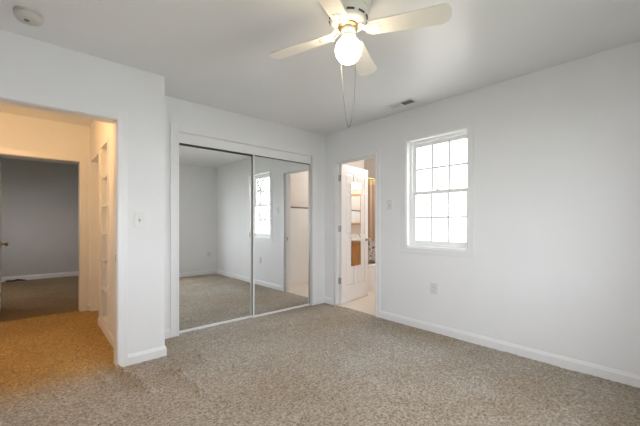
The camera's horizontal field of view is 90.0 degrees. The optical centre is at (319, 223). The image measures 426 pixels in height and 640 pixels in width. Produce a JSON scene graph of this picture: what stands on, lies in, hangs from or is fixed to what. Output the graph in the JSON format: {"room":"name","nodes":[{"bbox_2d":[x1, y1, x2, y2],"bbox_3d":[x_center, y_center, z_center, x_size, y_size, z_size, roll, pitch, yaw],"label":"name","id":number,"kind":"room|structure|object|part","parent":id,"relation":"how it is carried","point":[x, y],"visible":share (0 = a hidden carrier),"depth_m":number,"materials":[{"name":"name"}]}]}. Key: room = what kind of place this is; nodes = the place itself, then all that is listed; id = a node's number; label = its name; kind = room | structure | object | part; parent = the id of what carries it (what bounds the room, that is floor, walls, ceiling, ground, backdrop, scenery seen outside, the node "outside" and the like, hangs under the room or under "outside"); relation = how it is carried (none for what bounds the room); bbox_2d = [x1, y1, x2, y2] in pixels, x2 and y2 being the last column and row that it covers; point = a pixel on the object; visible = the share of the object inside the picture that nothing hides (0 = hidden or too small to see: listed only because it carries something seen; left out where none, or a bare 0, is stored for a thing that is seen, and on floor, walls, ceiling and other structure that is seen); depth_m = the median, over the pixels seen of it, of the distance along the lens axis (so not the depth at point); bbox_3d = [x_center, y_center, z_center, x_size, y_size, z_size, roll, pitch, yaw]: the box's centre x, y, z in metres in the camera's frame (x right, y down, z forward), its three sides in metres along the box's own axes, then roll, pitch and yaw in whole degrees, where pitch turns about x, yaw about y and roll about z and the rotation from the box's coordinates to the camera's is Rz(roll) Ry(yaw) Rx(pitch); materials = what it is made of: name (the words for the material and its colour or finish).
{"room":"empty bedroom","nodes":[
{"label":"empty bedroom","id":0,"kind":"room"},
{"bbox_2d":[0,158,77,276],"bbox_3d":[-5.406,-0.066,7.135,4.500,2.440,0.120,0,0,-42],"label":"wall","id":1,"kind":"structure","parent":0,"point":[39,200],"depth_m":6.65,"materials":[{"name":"grey paint"}]},
{"bbox_2d":[1,271,77,281],"bbox_3d":[-5.317,1.121,7.125,4.140,0.125,0.013,0,0,-42],"label":"baseboard","id":2,"kind":"structure","parent":1,"relation":"attached to","point":[73,273],"depth_m":6.67,"materials":[{"name":"white wood"}]},
{"bbox_2d":[0,112,89,309],"bbox_3d":[-3.426,-0.066,4.020,1.720,2.440,0.120,0,0,-42],"label":"wall","id":3,"kind":"structure","parent":0,"point":[18,132],"depth_m":4.01,"materials":[{"name":"white paint"}]},
{"bbox_2d":[0,163,7,309],"bbox_3d":[-4.085,0.172,4.049,0.176,1.940,0.745,0,0,-42],"label":"door","id":4,"kind":"structure","parent":3,"relation":"in","point":[1,243],"depth_m":4.26,"materials":[{"name":"white wood"}]},
{"bbox_2d":[0,148,85,311],"bbox_3d":[-3.471,0.150,3.984,0.897,2.048,0.162,0,0,-42],"label":"trim","id":5,"kind":"structure","parent":3,"relation":"attached to","point":[81,161],"depth_m":4.20,"materials":[{"name":"white wood"}]},
{"bbox_2d":[0,276,115,397],"bbox_3d":[-3.397,1.152,4.915,4.280,0.024,5.868,0,0,-42],"label":"floor","id":6,"kind":"structure","parent":0,"point":[42,351],"depth_m":3.24,"materials":[{"name":"carpet"}]},
{"bbox_2d":[5,279,24,281],"bbox_3d":[-6.070,1.135,6.377,0.305,0.042,0.054,0,0,-42],"label":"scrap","id":7,"kind":"object","parent":6,"relation":"on","point":[15,279],"visible":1,"depth_m":6.37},
{"bbox_2d":[0,29,149,353],"bbox_3d":[-2.014,-0.066,2.293,1.411,2.440,0.120,0,0,-42],"label":"wall","id":8,"kind":"structure","parent":0,"point":[30,65],"depth_m":2.58,"materials":[{"name":"white paint"}]},
{"bbox_2d":[0,87,127,366],"bbox_3d":[-1.948,0.137,2.344,0.917,2.075,0.142,0,0,-42],"label":"trim","id":9,"kind":"structure","parent":8,"relation":"attached to","point":[11,97],"depth_m":2.56,"materials":[{"name":"white wood"}]},
{"bbox_2d":[135,213,143,226],"bbox_3d":[-1.500,-0.029,2.661,0.072,0.116,0.021,0,0,-42],"label":"light switch","id":10,"kind":"object","parent":8,"relation":"attached to","point":[139,217],"visible":1,"depth_m":2.66,"materials":[{"name":"white plastic"}]},
{"bbox_2d":[90,120,113,335],"bbox_3d":[-2.317,-0.066,3.519,0.120,2.440,2.108,0,0,-42],"label":"wall","id":11,"kind":"structure","parent":0,"point":[99,131],"depth_m":3.56,"materials":[{"name":"white paint"}]},
{"bbox_2d":[90,153,98,310],"bbox_3d":[-2.734,0.180,3.983,0.128,1.987,0.700,0,0,-42],"label":"trim","id":12,"kind":"structure","parent":11,"relation":"attached to","point":[94,163],"depth_m":4.22,"materials":[{"name":"white wood"}]},
{"bbox_2d":[100,136,108,329],"bbox_3d":[-2.188,0.097,3.466,0.264,1.945,0.467,0,0,-42],"label":"shelf","id":13,"kind":"object","parent":11,"relation":"attached to","point":[106,290],"visible":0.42,"depth_m":3.21,"materials":[{"name":"white wood"}]},
{"bbox_2d":[150,72,164,348],"bbox_3d":[-1.593,-0.066,2.969,0.120,2.440,0.562,0,0,-42],"label":"wall","id":14,"kind":"structure","parent":0,"point":[157,82],"depth_m":2.76,"materials":[{"name":"white paint"}]},
{"bbox_2d":[87,304,166,365],"bbox_3d":[-2.215,1.127,3.521,0.334,0.113,2.241,0,0,-42],"label":"baseboard","id":15,"kind":"structure","parent":14,"relation":"attached to","point":[146,355],"depth_m":2.74,"materials":[{"name":"white wood"}]},
{"bbox_2d":[165,96,324,329],"bbox_3d":[-0.834,-0.066,3.948,2.317,2.440,0.120,0,0,-42],"label":"wall","id":16,"kind":"structure","parent":0,"point":[177,111],"depth_m":3.73,"materials":[{"name":"white paint"}]},
{"bbox_2d":[179,143,251,154],"bbox_3d":[-0.829,-0.861,3.951,1.807,0.030,0.073,0,0,-42],"label":"trim","id":17,"kind":"structure","parent":16,"relation":"attached to","point":[179,143],"depth_m":3.62,"materials":[{"name":"grey metal"}]},
{"bbox_2d":[179,144,252,332],"bbox_3d":[-1.155,0.155,3.659,0.920,1.986,0.022,0,0,-42],"label":"mirror door","id":18,"kind":"structure","parent":16,"relation":"in","point":[216,186],"depth_m":3.61,"materials":[{"name":"silver mirror"}]},
{"bbox_3d":[-1.155,-0.831,3.660,0.894,0.014,0.020,0,0,-42],"label":"rail","id":19,"kind":"part","parent":18,"relation":"part of","materials":[{"name":"grey metal"}]},
{"bbox_3d":[-1.155,1.141,3.659,0.894,0.014,0.022,0,0,-42],"label":"rail","id":20,"kind":"part","parent":18,"relation":"part of","materials":[{"name":"white metal"}]},
{"bbox_2d":[170,123,316,337],"bbox_3d":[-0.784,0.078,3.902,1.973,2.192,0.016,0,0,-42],"label":"trim","id":21,"kind":"structure","parent":16,"relation":"attached to","point":[175,129],"depth_m":3.29,"materials":[{"name":"white wood"}]},
{"bbox_2d":[179,305,307,333],"bbox_3d":[-0.820,1.162,3.941,1.807,0.024,0.046,0,0,-42],"label":"trim","id":22,"kind":"structure","parent":16,"relation":"attached to","point":[306,305],"depth_m":3.82,"materials":[{"name":"white metal"}]},
{"bbox_2d":[179,133,310,163],"bbox_3d":[-0.800,-0.892,3.919,1.807,0.108,0.010,0,0,-42],"label":"trim","id":23,"kind":"structure","parent":16,"relation":"attached to","point":[183,138],"depth_m":3.79,"materials":[{"name":"white wood"}]},
{"bbox_2d":[165,297,324,338],"bbox_3d":[-0.790,1.127,3.899,2.317,0.113,0.013,0,0,-42],"label":"baseboard","id":24,"kind":"structure","parent":16,"relation":"attached to","point":[320,300],"depth_m":4.57,"materials":[{"name":"white wood"}]},
{"bbox_2d":[253,155,309,316],"bbox_3d":[-0.482,0.153,4.226,0.911,1.990,0.022,0,0,-42],"label":"mirror door","id":25,"kind":"structure","parent":16,"relation":"in","point":[281,188],"depth_m":4.18,"materials":[{"name":"silver mirror"}]},
{"bbox_3d":[-0.482,-0.835,4.227,0.885,0.014,0.020,0,0,-42],"label":"rail","id":26,"kind":"part","parent":25,"relation":"part of","materials":[{"name":"grey metal"}]},
{"bbox_3d":[-0.482,1.141,4.226,0.885,0.014,0.022,0,0,-42],"label":"rail","id":27,"kind":"part","parent":25,"relation":"part of","materials":[{"name":"white metal"}]},
{"bbox_2d":[0,0,639,164],"bbox_3d":[-1.339,-1.346,4.660,7.240,0.120,9.240,0,0,-42],"label":"ceiling","id":28,"kind":"structure","parent":0,"point":[211,53],"depth_m":2.30,"materials":[{"name":"paint"}]},
{"bbox_2d":[12,5,43,26],"bbox_3d":[-1.784,-1.258,1.958,0.142,0.056,0.142,0,0,-42],"label":"smoke detector","id":29,"kind":"object","parent":28,"relation":"attached to","point":[26,15],"visible":1,"depth_m":1.93,"materials":[{"name":"grey plastic"}]},
{"bbox_3d":[-1.784,-1.280,1.958,0.142,0.012,0.142,0,0,-42],"label":"plate","id":30,"kind":"part","parent":29,"relation":"part of","materials":[{"name":"grey plastic"}]},
{"bbox_2d":[269,0,451,126],"bbox_3d":[0.149,-0.912,1.878,0.874,0.748,0.870,0,0,-24],"label":"ceiling fan","id":31,"kind":"object","parent":28,"relation":"hanging from","point":[347,18],"visible":1,"depth_m":1.78,"materials":[{"name":"white metal"}]},
{"bbox_3d":[0.163,-0.998,1.847,0.150,0.150,0.150,0,0,-42],"label":"glass globe","id":32,"kind":"part","parent":31,"relation":"part of","materials":[{"name":"white glass"}]},
{"bbox_3d":[0.156,-0.823,1.842,0.048,0.570,0.201,0,0,-28],"label":"pull chain","id":33,"kind":"part","parent":31,"relation":"part of","materials":[{"name":"silver metal"}]},
{"bbox_2d":[385,98,417,109],"bbox_3d":[0.877,-1.281,3.444,0.136,0.011,0.330,0,0,-42],"label":"ceiling vent","id":34,"kind":"object","parent":28,"relation":"in","point":[409,101],"visible":1,"depth_m":3.43,"materials":[{"name":"white plastic"}]},
{"bbox_2d":[0,303,639,425],"bbox_3d":[-0.336,1.116,2.348,3.740,0.099,4.380,0,0,-42],"label":"floor","id":35,"kind":"structure","parent":0,"point":[324,364],"depth_m":2.26,"materials":[{"name":"carpet"}]},
{"bbox_2d":[344,160,363,168],"bbox_3d":[0.454,-0.066,6.164,2.562,2.440,0.120,0,0,-42],"label":"wall","id":36,"kind":"structure","parent":0,"point":[359,164],"depth_m":6.34,"materials":[{"name":"paint"}]},
{"bbox_2d":[336,290,374,315],"bbox_3d":[1.154,1.177,5.301,2.435,0.054,2.100,0,0,-42],"label":"floor","id":37,"kind":"structure","parent":0,"point":[365,304],"depth_m":4.53,"materials":[{"name":"beige tile"}]},
{"bbox_2d":[368,262,374,291],"bbox_3d":[0.544,0.924,5.636,1.645,0.452,0.775,0,0,-42],"label":"bathtub","id":38,"kind":"object","parent":37,"relation":"on","point":[371,266],"visible":0.02,"depth_m":5.42,"materials":[{"name":"white ceramic"}]},
{"bbox_3d":[0.796,0.944,5.355,1.525,0.300,0.012,0,0,-42],"label":"apron panel","id":39,"kind":"part","parent":38,"relation":"part of","materials":[{"name":"white ceramic"}]},
{"bbox_2d":[364,158,374,179],"bbox_3d":[1.388,-0.066,6.398,0.620,2.440,0.780,0,0,-42],"label":"wall","id":40,"kind":"structure","parent":0,"point":[369,164],"depth_m":6.36,"materials":[{"name":"paint"}]},
{"bbox_2d":[416,139,466,241],"bbox_3d":[1.983,-0.066,4.553,2.442,2.440,0.120,0,0,-42],"label":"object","id":41,"kind":"structure","parent":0,"point":[459,147],"depth_m":4.10,"materials":[{"name":"glass"}]},
{"bbox_2d":[325,41,639,374],"bbox_3d":[1.084,-0.066,3.637,0.120,2.440,4.480,0,0,-42],"label":"wall","id":42,"kind":"structure","parent":0,"point":[554,268],"depth_m":2.71,"materials":[{"name":"white paint"}]},
{"bbox_2d":[338,164,369,303],"bbox_3d":[0.507,0.149,4.807,0.176,1.985,0.775,0,0,39],"label":"door","id":43,"kind":"structure","parent":42,"relation":"in","point":[352,280],"depth_m":4.70,"materials":[{"name":"white wood"}]},
{"bbox_2d":[351,183,360,265],"bbox_3d":[0.544,0.017,4.820,0.006,1.235,0.278,0,0,39],"label":"mirror","id":44,"kind":"object","parent":43,"relation":"attached to","point":[355,188],"visible":1,"depth_m":4.81,"materials":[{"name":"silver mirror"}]},
{"bbox_2d":[332,149,379,316],"bbox_3d":[0.496,0.129,4.281,0.142,2.091,0.849,0,0,-42],"label":"trim","id":45,"kind":"structure","parent":42,"relation":"attached to","point":[371,154],"depth_m":4.37,"materials":[{"name":"white wood"}]},
{"bbox_2d":[387,200,391,209],"bbox_3d":[0.826,-0.224,3.818,0.021,0.116,0.072,0,0,-42],"label":"light switch","id":46,"kind":"object","parent":42,"relation":"attached to","point":[389,202],"visible":1,"depth_m":3.82,"materials":[{"name":"white plastic"}]},
{"bbox_2d":[431,283,436,293],"bbox_3d":[1.211,0.692,3.400,0.008,0.116,0.072,0,0,-42],"label":"wall outlet","id":47,"kind":"object","parent":42,"relation":"attached to","point":[433,285],"visible":1,"depth_m":3.39,"materials":[{"name":"white plastic"}]},
{"bbox_2d":[402,120,473,257],"bbox_3d":[1.261,-0.331,3.434,0.139,1.330,0.811,0,0,-42],"label":"window","id":48,"kind":"structure","parent":42,"relation":"in","point":[446,248],"depth_m":3.44,"materials":[{"name":"white plastic"}]},
{"bbox_3d":[1.247,0.267,3.421,0.077,0.022,0.683,0,0,-42],"label":"sill","id":49,"kind":"part","parent":48,"relation":"part of","materials":[{"name":"white plastic"}]},
{"bbox_3d":[1.283,-0.057,3.439,0.022,0.601,0.641,0,0,-42],"label":"sash","id":50,"kind":"part","parent":48,"relation":"part of","materials":[{"name":"white plastic"}]},
{"bbox_3d":[1.302,-0.612,3.456,0.022,0.581,0.641,0,0,-42],"label":"sash","id":51,"kind":"part","parent":48,"relation":"part of","materials":[{"name":"white plastic"}]},
{"bbox_2d":[325,297,639,387],"bbox_3d":[1.257,1.127,3.345,0.013,0.113,3.574,0,0,-42],"label":"baseboard","id":52,"kind":"structure","parent":42,"relation":"attached to","point":[614,375],"depth_m":2.76,"materials":[{"name":"white wood"}]},
{"bbox_3d":[-0.053,-0.066,4.995,0.004,2.440,0.940,0,0,-42],"label":"wall","id":53,"kind":"structure","parent":0,"visible":0},
{"bbox_3d":[0.747,-0.766,5.379,1.696,0.024,0.024,0,0,-42],"label":"curtain rod","id":54,"kind":"object","parent":53,"relation":"attached to","visible":0},
{"bbox_2d":[368,177,374,262],"bbox_3d":[0.775,-0.057,5.405,1.581,1.452,0.066,0,0,-42],"label":"shower curtain","id":55,"kind":"object","parent":54,"relation":"hanging from","point":[371,183],"visible":0.12,"depth_m":5.52,"materials":[{"name":"fabric"}]}
]}

